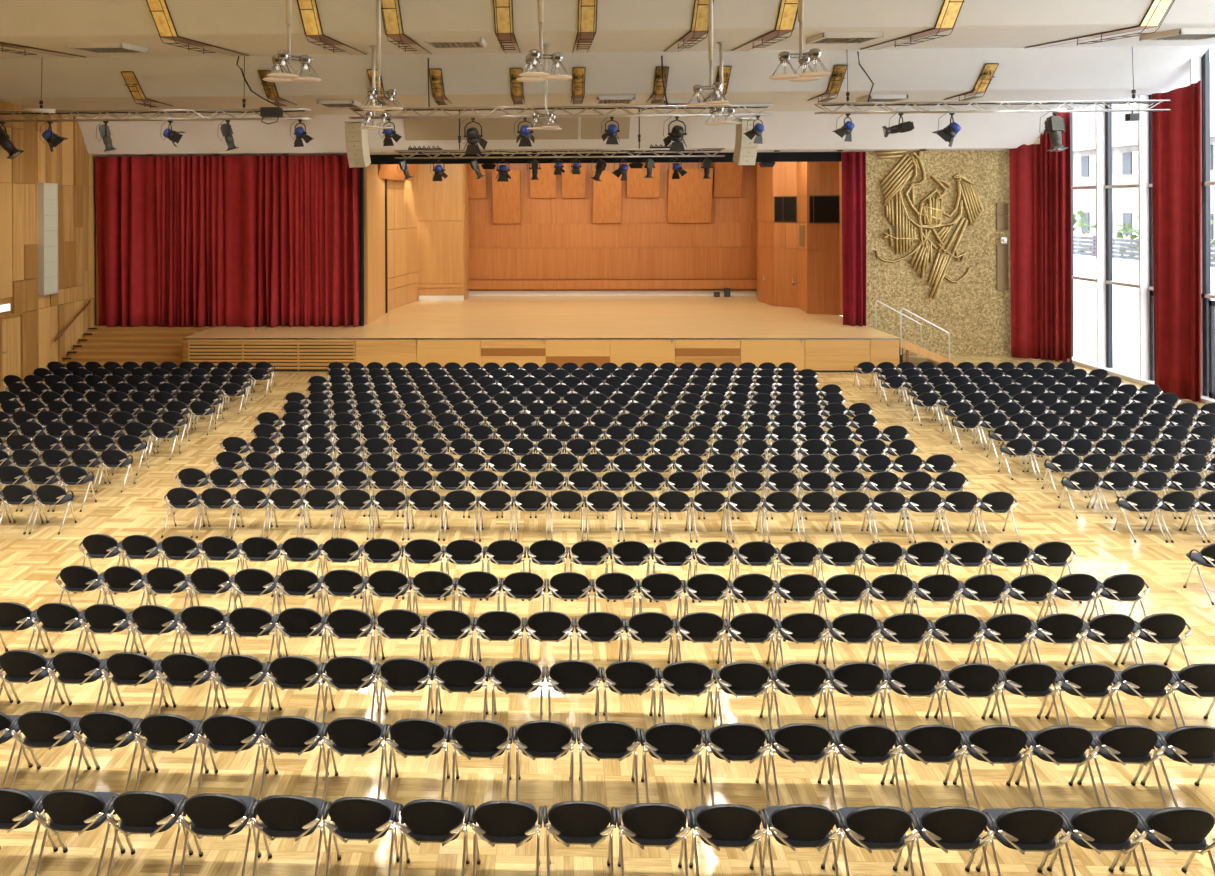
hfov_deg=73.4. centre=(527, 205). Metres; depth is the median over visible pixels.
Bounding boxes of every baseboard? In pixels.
[419,290,756,299]
[1066,357,1214,403]
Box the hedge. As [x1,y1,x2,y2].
[1073,210,1214,258]
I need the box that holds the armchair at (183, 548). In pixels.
[154,536,203,595]
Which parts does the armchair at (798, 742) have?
leg, armrest, seat, frame, backrest, leg, armrest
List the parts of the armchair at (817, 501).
seat, backrest, leg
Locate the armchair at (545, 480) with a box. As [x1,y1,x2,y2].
[534,471,565,517]
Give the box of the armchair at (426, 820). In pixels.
[395,799,469,875]
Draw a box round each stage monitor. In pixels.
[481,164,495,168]
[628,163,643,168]
[758,162,774,166]
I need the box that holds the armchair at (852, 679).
[823,662,892,747]
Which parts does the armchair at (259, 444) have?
backrest, seat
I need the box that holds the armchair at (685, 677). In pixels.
[657,661,715,728]
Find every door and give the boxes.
[0,312,24,386]
[758,248,771,304]
[775,250,795,306]
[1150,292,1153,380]
[1209,300,1214,398]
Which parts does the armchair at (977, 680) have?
leg, armrest, seat, frame, backrest, leg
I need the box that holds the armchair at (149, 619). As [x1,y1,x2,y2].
[127,605,186,654]
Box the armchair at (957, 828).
[904,806,994,875]
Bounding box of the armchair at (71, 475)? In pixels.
[52,466,96,511]
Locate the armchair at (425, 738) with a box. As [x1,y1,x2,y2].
[385,718,449,799]
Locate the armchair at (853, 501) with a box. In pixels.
[831,491,874,542]
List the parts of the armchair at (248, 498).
backrest, seat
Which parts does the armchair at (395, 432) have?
backrest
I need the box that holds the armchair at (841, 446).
[826,439,857,476]
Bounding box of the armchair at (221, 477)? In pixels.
[205,468,242,514]
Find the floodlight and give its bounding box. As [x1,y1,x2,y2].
[1125,111,1139,120]
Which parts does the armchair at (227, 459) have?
backrest, seat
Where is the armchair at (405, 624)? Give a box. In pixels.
[373,609,425,680]
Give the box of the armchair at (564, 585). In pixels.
[547,572,591,612]
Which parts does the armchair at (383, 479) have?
backrest, seat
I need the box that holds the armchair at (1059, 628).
[1022,613,1087,664]
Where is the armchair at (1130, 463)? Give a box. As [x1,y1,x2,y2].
[1108,454,1146,496]
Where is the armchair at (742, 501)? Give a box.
[726,491,764,542]
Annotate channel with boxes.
[0,42,86,57]
[121,71,171,107]
[146,0,248,55]
[258,70,296,105]
[297,0,366,54]
[367,69,395,104]
[381,0,431,53]
[429,68,451,105]
[493,0,520,53]
[510,68,524,104]
[570,67,585,104]
[572,0,597,52]
[646,66,668,103]
[664,0,713,51]
[702,66,731,101]
[732,0,797,50]
[808,65,846,101]
[860,0,964,49]
[943,63,998,100]
[1025,0,1174,47]
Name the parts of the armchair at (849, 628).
leg, armrest, seat, frame, backrest, leg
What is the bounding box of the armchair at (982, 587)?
[955,574,1009,615]
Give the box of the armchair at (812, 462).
[796,454,829,495]
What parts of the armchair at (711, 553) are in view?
seat, frame, backrest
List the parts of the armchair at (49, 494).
leg, backrest, seat, armrest, leg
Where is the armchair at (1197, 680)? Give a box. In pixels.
[1156,663,1214,725]
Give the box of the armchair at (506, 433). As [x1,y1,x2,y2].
[495,425,521,462]
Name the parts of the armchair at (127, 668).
leg, backrest, frame, seat, armrest, leg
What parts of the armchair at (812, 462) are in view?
seat, backrest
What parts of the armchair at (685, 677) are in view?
leg, armrest, seat, frame, backrest, leg, armrest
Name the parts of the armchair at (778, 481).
seat, backrest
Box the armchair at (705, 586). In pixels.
[683,573,731,640]
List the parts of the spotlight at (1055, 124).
gel frame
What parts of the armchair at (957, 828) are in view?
leg, armrest, seat, frame, backrest, leg, armrest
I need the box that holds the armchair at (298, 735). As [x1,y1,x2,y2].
[259,716,328,799]
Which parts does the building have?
pane, pane, pane, pane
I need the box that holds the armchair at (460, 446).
[449,438,477,455]
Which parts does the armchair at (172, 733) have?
armrest, leg, backrest, frame, seat, armrest, leg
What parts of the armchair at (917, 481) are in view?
seat, backrest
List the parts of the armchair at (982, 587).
seat, frame, backrest, leg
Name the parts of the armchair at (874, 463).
seat, backrest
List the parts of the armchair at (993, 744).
leg, armrest, seat, frame, backrest, leg, armrest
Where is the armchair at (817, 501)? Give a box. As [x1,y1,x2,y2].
[796,491,837,541]
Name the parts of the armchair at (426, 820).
armrest, leg, backrest, frame, seat, armrest, leg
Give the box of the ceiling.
[0,0,1214,116]
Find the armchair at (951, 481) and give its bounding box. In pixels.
[930,471,970,518]
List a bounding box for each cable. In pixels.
[39,71,42,108]
[236,56,278,106]
[242,56,245,107]
[427,58,429,106]
[458,109,460,149]
[638,109,640,148]
[661,56,667,104]
[846,63,849,101]
[857,52,873,101]
[1131,47,1135,99]
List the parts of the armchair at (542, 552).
backrest, seat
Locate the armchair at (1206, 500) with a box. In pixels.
[1184,491,1214,542]
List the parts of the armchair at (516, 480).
backrest, seat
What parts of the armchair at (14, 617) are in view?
leg, backrest, seat, frame, armrest, leg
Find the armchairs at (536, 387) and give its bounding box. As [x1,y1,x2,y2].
[0,361,1214,459]
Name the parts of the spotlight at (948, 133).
barn door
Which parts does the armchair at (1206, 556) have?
leg, armrest, seat, backrest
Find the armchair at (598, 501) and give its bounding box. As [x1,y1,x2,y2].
[584,490,619,541]
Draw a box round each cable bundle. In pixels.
[408,146,441,149]
[649,144,670,147]
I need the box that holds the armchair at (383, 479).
[369,470,402,516]
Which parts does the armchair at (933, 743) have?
leg, armrest, seat, frame, backrest, leg, armrest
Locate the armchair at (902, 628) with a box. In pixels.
[873,613,936,686]
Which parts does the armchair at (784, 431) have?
backrest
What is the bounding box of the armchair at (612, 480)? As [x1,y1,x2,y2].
[599,471,632,518]
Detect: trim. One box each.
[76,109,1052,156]
[95,185,98,324]
[182,338,899,342]
[385,179,387,312]
[404,117,629,139]
[468,279,756,288]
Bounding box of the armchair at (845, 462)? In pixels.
[827,454,861,497]
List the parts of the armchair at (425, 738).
armrest, leg, backrest, frame, seat, armrest, leg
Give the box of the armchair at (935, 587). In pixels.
[910,574,962,641]
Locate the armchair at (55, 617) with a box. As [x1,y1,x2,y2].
[32,603,93,652]
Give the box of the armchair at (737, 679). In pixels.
[713,662,773,747]
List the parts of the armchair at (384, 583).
leg, backrest, frame, seat, leg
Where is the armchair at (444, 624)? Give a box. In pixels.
[424,610,474,665]
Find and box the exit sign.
[0,304,9,311]
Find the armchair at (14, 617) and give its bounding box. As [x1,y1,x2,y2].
[0,602,47,651]
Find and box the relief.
[874,150,982,298]
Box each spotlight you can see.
[0,122,23,158]
[40,121,67,151]
[96,121,115,151]
[160,121,184,146]
[218,120,238,150]
[290,120,312,146]
[379,119,400,145]
[397,159,412,179]
[430,158,447,180]
[459,118,486,153]
[469,158,484,178]
[494,158,510,181]
[514,117,533,146]
[527,158,540,179]
[552,158,564,174]
[569,158,581,173]
[591,157,606,180]
[601,117,619,144]
[611,157,627,180]
[642,157,654,177]
[663,116,686,150]
[668,157,687,178]
[698,157,712,178]
[743,116,763,143]
[832,114,854,141]
[882,113,914,136]
[932,113,960,146]
[1039,112,1068,150]
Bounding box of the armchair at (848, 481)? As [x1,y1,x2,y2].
[829,471,867,518]
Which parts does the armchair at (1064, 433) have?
seat, backrest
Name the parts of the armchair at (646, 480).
seat, backrest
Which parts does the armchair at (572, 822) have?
armrest, seat, frame, backrest, leg, armrest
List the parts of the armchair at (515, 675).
armrest, leg, backrest, seat, frame, armrest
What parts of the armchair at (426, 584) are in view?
leg, backrest, seat, armrest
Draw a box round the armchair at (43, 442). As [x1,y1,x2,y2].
[27,435,63,474]
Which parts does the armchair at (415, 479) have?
backrest, seat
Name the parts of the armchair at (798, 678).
leg, armrest, seat, frame, backrest, leg, armrest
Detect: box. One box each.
[260,107,282,123]
[714,292,719,296]
[724,288,729,296]
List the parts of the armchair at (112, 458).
backrest, seat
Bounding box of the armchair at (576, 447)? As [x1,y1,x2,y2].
[565,439,593,476]
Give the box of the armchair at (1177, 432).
[1156,425,1190,457]
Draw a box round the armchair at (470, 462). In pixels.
[457,453,487,492]
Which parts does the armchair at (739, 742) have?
leg, armrest, seat, frame, backrest, leg, armrest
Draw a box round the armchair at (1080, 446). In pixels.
[1056,438,1094,475]
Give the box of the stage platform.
[87,296,897,362]
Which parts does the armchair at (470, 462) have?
backrest, seat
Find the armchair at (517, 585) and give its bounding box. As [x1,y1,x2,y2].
[501,572,546,610]
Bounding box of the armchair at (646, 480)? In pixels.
[632,471,665,518]
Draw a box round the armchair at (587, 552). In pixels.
[568,540,609,601]
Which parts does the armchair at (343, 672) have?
armrest, leg, backrest, frame, seat, armrest, leg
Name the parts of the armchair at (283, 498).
leg, backrest, seat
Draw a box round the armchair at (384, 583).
[365,570,411,636]
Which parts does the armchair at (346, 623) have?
leg, backrest, frame, seat, armrest, leg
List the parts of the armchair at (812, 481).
seat, backrest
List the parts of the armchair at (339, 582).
leg, backrest, frame, seat, leg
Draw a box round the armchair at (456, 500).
[443,490,478,540]
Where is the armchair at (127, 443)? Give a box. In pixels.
[112,435,148,474]
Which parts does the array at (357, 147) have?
flying frame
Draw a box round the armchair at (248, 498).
[231,488,272,538]
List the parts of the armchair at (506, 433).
backrest, seat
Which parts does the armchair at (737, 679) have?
leg, armrest, seat, frame, backrest, leg, armrest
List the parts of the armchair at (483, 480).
backrest, seat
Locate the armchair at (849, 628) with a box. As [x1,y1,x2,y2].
[823,613,884,688]
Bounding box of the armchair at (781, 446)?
[768,439,798,473]
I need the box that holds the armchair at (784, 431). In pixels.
[768,425,797,459]
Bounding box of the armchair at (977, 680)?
[934,663,1004,748]
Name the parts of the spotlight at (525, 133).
barn door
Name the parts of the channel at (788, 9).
metal panel, copper panel, gold panel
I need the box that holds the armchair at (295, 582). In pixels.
[275,569,324,628]
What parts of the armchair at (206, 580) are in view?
backrest, frame, seat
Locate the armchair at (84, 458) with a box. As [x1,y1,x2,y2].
[66,449,105,491]
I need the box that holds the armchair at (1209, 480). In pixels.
[1191,472,1214,518]
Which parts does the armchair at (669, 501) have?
seat, backrest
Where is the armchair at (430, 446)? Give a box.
[420,438,448,467]
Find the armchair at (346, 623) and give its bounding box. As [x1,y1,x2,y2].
[322,608,376,682]
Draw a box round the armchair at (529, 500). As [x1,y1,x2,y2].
[514,490,548,540]
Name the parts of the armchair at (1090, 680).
leg, armrest, seat, frame, backrest, leg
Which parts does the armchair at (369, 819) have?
armrest, leg, backrest, frame, seat, armrest, leg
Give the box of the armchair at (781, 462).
[765,454,798,495]
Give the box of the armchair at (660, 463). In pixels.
[642,454,673,490]
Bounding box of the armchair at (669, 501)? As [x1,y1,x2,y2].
[655,491,691,541]
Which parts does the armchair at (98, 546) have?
backrest, frame, seat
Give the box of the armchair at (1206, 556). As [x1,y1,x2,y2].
[1183,544,1214,604]
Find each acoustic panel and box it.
[467,164,485,198]
[492,170,519,223]
[530,163,555,197]
[562,163,584,197]
[593,170,621,222]
[626,163,659,197]
[667,169,712,222]
[713,162,742,196]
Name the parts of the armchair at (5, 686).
leg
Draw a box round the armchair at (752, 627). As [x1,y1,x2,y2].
[724,612,778,669]
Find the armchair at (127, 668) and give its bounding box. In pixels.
[101,652,168,735]
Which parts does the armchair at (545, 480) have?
seat, backrest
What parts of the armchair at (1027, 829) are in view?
leg, armrest, seat, frame, backrest, leg, armrest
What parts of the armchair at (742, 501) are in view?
seat, backrest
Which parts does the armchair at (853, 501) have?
seat, backrest, leg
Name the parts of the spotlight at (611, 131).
barn door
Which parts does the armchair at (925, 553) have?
seat, backrest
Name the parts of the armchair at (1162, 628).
leg, seat, frame, backrest, leg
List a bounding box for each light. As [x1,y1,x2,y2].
[21,108,55,112]
[66,42,147,53]
[317,99,361,107]
[424,36,485,48]
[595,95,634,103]
[659,99,700,104]
[806,32,883,43]
[856,94,907,101]
[1139,28,1214,40]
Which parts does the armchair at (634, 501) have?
seat, backrest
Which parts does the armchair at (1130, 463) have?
seat, backrest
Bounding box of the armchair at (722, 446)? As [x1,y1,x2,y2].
[710,439,739,473]
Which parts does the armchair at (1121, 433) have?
seat, backrest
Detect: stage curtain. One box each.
[95,155,363,327]
[842,152,865,325]
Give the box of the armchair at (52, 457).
[36,449,73,489]
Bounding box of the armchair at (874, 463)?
[859,454,892,495]
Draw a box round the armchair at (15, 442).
[3,434,39,472]
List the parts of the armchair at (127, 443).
backrest, seat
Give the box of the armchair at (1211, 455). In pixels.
[1207,445,1214,463]
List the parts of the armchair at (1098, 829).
leg, armrest, seat, frame, backrest, leg, armrest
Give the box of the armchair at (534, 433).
[522,425,548,462]
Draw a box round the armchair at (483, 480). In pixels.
[467,470,500,517]
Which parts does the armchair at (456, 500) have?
backrest, seat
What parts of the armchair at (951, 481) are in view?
seat, backrest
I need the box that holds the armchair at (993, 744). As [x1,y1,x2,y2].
[953,725,1035,809]
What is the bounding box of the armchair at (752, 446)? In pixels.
[738,439,769,475]
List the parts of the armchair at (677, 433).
backrest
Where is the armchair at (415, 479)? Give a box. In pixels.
[402,470,435,516]
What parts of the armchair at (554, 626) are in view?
armrest, seat, frame, backrest, armrest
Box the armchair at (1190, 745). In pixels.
[1141,726,1214,806]
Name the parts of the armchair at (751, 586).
leg, seat, frame, backrest, leg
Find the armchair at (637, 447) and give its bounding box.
[623,439,651,456]
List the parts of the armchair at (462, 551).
backrest, seat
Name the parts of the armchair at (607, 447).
seat, backrest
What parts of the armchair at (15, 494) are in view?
leg, backrest, seat, leg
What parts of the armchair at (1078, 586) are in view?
leg, seat, frame, backrest, leg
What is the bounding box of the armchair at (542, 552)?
[527,540,567,600]
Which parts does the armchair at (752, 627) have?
leg, armrest, seat, frame, backrest, leg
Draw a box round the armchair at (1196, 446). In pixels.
[1174,439,1214,472]
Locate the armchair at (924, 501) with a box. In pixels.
[901,491,947,542]
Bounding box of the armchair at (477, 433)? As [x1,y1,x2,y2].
[467,425,494,441]
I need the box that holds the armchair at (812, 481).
[797,471,835,519]
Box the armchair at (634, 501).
[620,491,655,541]
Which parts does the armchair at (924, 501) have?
leg, seat, backrest, leg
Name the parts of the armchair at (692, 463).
seat, backrest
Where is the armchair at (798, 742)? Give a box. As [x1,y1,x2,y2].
[766,723,836,809]
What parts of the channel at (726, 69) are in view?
gold panel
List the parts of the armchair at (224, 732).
armrest, leg, backrest, frame, seat, armrest, leg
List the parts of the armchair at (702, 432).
backrest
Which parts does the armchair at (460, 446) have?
seat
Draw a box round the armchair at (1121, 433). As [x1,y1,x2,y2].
[1100,425,1133,457]
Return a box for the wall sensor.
[1000,236,1006,242]
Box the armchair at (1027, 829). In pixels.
[976,807,1071,875]
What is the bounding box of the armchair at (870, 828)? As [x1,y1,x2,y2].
[832,806,918,875]
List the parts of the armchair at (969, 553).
seat, backrest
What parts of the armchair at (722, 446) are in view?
seat, backrest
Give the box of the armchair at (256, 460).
[243,452,275,493]
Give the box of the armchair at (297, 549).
[278,537,323,597]
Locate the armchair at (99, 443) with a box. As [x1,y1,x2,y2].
[86,435,121,474]
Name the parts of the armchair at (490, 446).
seat, backrest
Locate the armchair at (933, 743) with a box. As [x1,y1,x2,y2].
[890,724,968,808]
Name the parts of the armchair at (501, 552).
seat, backrest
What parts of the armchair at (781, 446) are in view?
seat, backrest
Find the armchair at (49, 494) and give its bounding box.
[29,484,76,533]
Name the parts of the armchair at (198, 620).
leg, backrest, frame, seat, armrest, leg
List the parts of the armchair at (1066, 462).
leg, seat, backrest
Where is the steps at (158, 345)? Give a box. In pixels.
[62,327,211,367]
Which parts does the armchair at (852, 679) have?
leg, armrest, seat, frame, backrest, leg, armrest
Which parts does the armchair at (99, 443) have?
backrest, seat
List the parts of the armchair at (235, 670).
armrest, leg, backrest, frame, seat, armrest, leg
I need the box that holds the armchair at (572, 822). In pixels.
[543,801,616,875]
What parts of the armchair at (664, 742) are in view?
leg, armrest, seat, frame, backrest, leg, armrest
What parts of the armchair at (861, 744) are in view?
leg, armrest, seat, frame, backrest, leg, armrest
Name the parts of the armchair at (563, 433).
backrest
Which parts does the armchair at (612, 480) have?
seat, backrest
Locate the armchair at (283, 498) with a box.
[266,488,306,537]
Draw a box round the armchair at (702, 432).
[686,425,714,456]
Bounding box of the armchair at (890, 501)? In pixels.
[866,491,910,542]
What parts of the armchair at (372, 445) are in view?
backrest, seat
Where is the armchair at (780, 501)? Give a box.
[761,491,800,542]
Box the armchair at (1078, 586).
[1043,573,1102,619]
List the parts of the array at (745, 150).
flying frame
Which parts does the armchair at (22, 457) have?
backrest, seat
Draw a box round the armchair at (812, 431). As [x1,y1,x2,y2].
[796,425,825,458]
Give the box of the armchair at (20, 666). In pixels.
[0,650,64,710]
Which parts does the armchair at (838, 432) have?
seat, backrest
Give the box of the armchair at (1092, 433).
[1072,425,1105,459]
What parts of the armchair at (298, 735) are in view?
armrest, leg, backrest, frame, seat, armrest, leg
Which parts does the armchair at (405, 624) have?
leg, backrest, frame, seat, armrest, leg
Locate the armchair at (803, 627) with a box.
[774,612,832,686]
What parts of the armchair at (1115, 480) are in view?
leg, seat, backrest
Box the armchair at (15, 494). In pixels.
[0,484,43,533]
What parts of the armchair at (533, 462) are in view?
backrest, seat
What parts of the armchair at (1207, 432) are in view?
seat, backrest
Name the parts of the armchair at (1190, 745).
leg, armrest, frame, seat, backrest, leg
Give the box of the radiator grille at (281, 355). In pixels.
[188,342,354,369]
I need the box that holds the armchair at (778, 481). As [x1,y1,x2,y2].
[764,471,800,519]
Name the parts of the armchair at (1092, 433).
seat, backrest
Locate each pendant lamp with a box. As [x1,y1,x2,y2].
[262,0,320,82]
[359,45,392,129]
[360,0,402,110]
[516,0,572,81]
[527,43,561,129]
[686,0,729,106]
[704,41,740,124]
[769,0,831,81]
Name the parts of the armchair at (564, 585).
seat, frame, backrest, armrest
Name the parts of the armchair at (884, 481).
seat, backrest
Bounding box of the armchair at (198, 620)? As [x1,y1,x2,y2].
[176,606,233,674]
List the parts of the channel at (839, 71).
metal panel, copper panel, gold panel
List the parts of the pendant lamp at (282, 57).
arm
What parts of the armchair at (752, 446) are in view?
seat, backrest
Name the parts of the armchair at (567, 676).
armrest, seat, frame, backrest, leg, armrest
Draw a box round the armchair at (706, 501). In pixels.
[691,491,728,542]
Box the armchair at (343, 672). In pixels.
[320,656,379,740]
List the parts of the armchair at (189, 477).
backrest, seat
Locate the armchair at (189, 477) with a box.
[173,468,210,514]
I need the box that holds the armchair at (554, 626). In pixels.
[524,611,573,660]
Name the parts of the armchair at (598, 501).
seat, backrest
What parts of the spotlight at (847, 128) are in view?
barn door, barn door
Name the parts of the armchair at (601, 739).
armrest, seat, frame, backrest, leg, armrest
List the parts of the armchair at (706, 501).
seat, backrest, leg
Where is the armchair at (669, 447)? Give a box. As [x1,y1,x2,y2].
[652,439,681,471]
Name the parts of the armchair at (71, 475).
backrest, seat, leg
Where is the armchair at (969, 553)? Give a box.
[942,541,995,602]
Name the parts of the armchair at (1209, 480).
seat, backrest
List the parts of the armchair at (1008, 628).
leg, armrest, seat, frame, backrest, leg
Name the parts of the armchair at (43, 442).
backrest, seat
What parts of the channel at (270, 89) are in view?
gold panel, copper panel, metal panel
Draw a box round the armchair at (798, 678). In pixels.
[768,662,830,729]
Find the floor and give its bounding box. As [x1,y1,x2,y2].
[0,356,1214,875]
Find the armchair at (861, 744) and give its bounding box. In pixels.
[828,725,903,808]
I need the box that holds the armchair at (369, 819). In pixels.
[323,797,399,875]
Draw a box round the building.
[1073,61,1214,267]
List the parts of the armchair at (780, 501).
seat, backrest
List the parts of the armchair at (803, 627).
leg, armrest, seat, frame, backrest, leg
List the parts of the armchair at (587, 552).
seat, backrest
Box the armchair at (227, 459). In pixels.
[213,451,246,487]
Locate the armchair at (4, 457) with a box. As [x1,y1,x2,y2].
[0,450,14,489]
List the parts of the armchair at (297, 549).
backrest, seat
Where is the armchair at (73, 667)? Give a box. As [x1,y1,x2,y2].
[47,651,115,711]
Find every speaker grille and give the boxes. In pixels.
[996,203,1007,215]
[996,216,1007,229]
[997,245,1007,289]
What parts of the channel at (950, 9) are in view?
metal panel, copper panel, gold panel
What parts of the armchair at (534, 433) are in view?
backrest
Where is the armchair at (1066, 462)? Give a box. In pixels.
[1042,453,1086,497]
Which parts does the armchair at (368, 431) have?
backrest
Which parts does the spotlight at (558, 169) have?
barn door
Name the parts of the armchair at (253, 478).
backrest, seat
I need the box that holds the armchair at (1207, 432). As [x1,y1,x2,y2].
[1180,425,1214,457]
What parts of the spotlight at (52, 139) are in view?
barn door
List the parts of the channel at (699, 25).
metal panel, copper panel, gold panel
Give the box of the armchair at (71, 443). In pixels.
[57,435,94,471]
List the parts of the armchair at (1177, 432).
seat, backrest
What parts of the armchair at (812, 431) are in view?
seat, backrest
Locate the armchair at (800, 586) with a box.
[773,573,825,641]
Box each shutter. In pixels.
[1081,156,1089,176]
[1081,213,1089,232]
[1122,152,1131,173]
[1123,213,1131,234]
[1210,145,1212,169]
[1210,214,1212,238]
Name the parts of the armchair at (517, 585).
frame, backrest, seat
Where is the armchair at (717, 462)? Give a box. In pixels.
[704,454,735,492]
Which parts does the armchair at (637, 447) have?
seat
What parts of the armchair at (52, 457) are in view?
backrest, seat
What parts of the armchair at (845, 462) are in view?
seat, backrest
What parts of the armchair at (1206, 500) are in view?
leg, seat, backrest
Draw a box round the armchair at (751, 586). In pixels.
[729,573,776,640]
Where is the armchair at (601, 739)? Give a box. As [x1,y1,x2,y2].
[576,721,640,803]
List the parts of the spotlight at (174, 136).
barn door, barn door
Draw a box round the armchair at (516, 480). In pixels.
[500,470,532,517]
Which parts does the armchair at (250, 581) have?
backrest, frame, seat, armrest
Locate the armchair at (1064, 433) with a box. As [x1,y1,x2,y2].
[1041,425,1080,462]
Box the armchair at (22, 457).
[9,449,44,490]
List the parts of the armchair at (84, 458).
backrest, seat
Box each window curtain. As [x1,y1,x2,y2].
[1009,112,1071,362]
[1152,81,1200,402]
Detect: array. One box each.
[344,121,370,167]
[733,108,759,164]
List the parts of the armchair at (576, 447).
seat, backrest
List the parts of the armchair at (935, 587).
seat, frame, backrest, leg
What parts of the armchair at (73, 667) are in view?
leg, backrest, frame, seat, armrest, leg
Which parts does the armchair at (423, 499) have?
backrest, seat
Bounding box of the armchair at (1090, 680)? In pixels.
[1045,663,1120,725]
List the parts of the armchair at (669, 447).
seat, backrest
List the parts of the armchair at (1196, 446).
seat, backrest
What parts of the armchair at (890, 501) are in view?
seat, backrest, leg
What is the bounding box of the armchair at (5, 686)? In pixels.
[0,655,12,702]
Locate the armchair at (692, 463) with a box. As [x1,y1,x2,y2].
[673,454,704,491]
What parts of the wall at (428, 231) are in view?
acoustic panel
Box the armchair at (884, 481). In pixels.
[863,471,903,519]
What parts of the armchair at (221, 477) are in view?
backrest, seat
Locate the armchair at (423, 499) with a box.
[408,489,443,540]
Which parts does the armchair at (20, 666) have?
leg, backrest, frame, seat, armrest, leg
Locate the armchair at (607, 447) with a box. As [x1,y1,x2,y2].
[594,439,622,475]
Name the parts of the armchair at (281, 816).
armrest, leg, backrest, frame, seat, armrest, leg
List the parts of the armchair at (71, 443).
backrest, seat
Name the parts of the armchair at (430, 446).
backrest, seat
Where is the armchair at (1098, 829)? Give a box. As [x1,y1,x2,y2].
[1047,807,1146,875]
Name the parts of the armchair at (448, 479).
backrest, seat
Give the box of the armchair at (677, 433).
[659,425,686,453]
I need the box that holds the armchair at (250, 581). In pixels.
[229,568,280,634]
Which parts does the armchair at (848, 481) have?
seat, backrest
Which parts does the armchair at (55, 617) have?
leg, backrest, frame, seat, leg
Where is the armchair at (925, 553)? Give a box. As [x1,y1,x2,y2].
[900,541,950,602]
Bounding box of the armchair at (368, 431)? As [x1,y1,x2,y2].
[359,424,386,455]
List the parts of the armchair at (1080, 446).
seat, backrest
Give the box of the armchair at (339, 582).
[319,569,367,635]
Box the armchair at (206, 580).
[185,567,236,633]
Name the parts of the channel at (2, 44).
copper panel, metal panel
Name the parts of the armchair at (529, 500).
seat, backrest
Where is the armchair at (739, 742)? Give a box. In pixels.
[703,723,770,806]
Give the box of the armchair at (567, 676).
[546,660,601,721]
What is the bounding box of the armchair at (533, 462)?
[518,453,548,497]
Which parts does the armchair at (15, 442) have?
backrest, seat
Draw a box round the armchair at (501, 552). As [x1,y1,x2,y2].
[485,540,526,600]
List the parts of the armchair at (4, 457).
backrest, seat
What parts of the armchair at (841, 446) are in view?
seat, backrest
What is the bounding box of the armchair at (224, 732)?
[196,714,268,795]
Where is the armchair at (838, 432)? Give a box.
[823,425,853,459]
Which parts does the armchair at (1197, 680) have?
leg, armrest, frame, seat, backrest, leg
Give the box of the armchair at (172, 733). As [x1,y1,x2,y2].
[134,714,208,810]
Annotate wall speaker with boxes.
[37,183,57,294]
[996,203,1007,289]
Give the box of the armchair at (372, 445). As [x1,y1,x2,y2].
[362,438,392,468]
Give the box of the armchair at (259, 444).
[248,437,278,471]
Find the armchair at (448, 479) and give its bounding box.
[434,470,467,517]
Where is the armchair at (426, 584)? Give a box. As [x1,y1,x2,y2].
[410,571,456,637]
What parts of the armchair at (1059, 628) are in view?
leg, armrest, seat, frame, backrest, leg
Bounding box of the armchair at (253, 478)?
[237,469,274,514]
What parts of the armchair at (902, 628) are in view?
leg, armrest, seat, frame, backrest, leg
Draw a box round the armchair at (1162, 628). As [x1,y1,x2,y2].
[1121,613,1191,665]
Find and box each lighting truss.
[0,108,311,121]
[349,104,772,118]
[394,148,724,158]
[814,100,1169,113]
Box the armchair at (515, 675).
[489,659,544,720]
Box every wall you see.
[0,101,95,376]
[364,167,366,324]
[366,164,468,324]
[468,162,756,290]
[756,152,842,315]
[862,140,1039,355]
[1073,254,1214,331]
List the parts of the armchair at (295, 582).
leg, backrest, frame, seat, armrest, leg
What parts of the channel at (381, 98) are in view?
gold panel, copper panel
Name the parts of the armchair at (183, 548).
backrest, seat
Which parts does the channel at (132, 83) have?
gold panel, copper panel, metal panel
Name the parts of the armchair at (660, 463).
seat, backrest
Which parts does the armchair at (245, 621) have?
leg, backrest, frame, seat, armrest, leg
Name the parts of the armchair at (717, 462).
seat, backrest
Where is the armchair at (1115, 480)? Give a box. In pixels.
[1091,471,1141,518]
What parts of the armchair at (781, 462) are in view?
seat, backrest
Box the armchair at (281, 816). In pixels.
[250,795,328,875]
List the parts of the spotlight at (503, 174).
barn door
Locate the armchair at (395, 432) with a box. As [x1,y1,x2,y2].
[386,425,413,455]
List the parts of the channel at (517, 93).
gold panel, copper panel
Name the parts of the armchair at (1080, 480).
leg, seat, backrest, leg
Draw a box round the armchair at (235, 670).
[210,654,273,720]
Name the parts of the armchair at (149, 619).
leg, backrest, frame, seat, armrest, leg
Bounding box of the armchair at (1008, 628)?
[972,613,1036,688]
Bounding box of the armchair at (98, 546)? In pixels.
[74,534,125,593]
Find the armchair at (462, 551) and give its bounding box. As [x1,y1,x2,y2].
[443,539,484,599]
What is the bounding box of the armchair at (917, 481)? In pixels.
[897,471,937,518]
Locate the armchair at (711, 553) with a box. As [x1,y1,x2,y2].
[693,541,737,602]
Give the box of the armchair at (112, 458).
[95,449,134,491]
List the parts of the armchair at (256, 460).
backrest, seat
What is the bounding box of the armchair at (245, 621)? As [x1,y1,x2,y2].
[225,607,281,677]
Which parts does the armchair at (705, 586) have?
leg, armrest, seat, frame, backrest, leg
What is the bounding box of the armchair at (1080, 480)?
[1058,471,1107,518]
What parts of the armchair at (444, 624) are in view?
armrest, leg, backrest, frame, seat, leg, armrest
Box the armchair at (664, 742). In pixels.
[640,723,705,805]
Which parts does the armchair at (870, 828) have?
leg, armrest, seat, frame, backrest, leg, armrest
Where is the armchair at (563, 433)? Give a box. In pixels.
[550,425,576,462]
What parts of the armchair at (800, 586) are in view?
leg, armrest, seat, frame, backrest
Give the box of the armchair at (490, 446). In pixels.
[478,438,506,475]

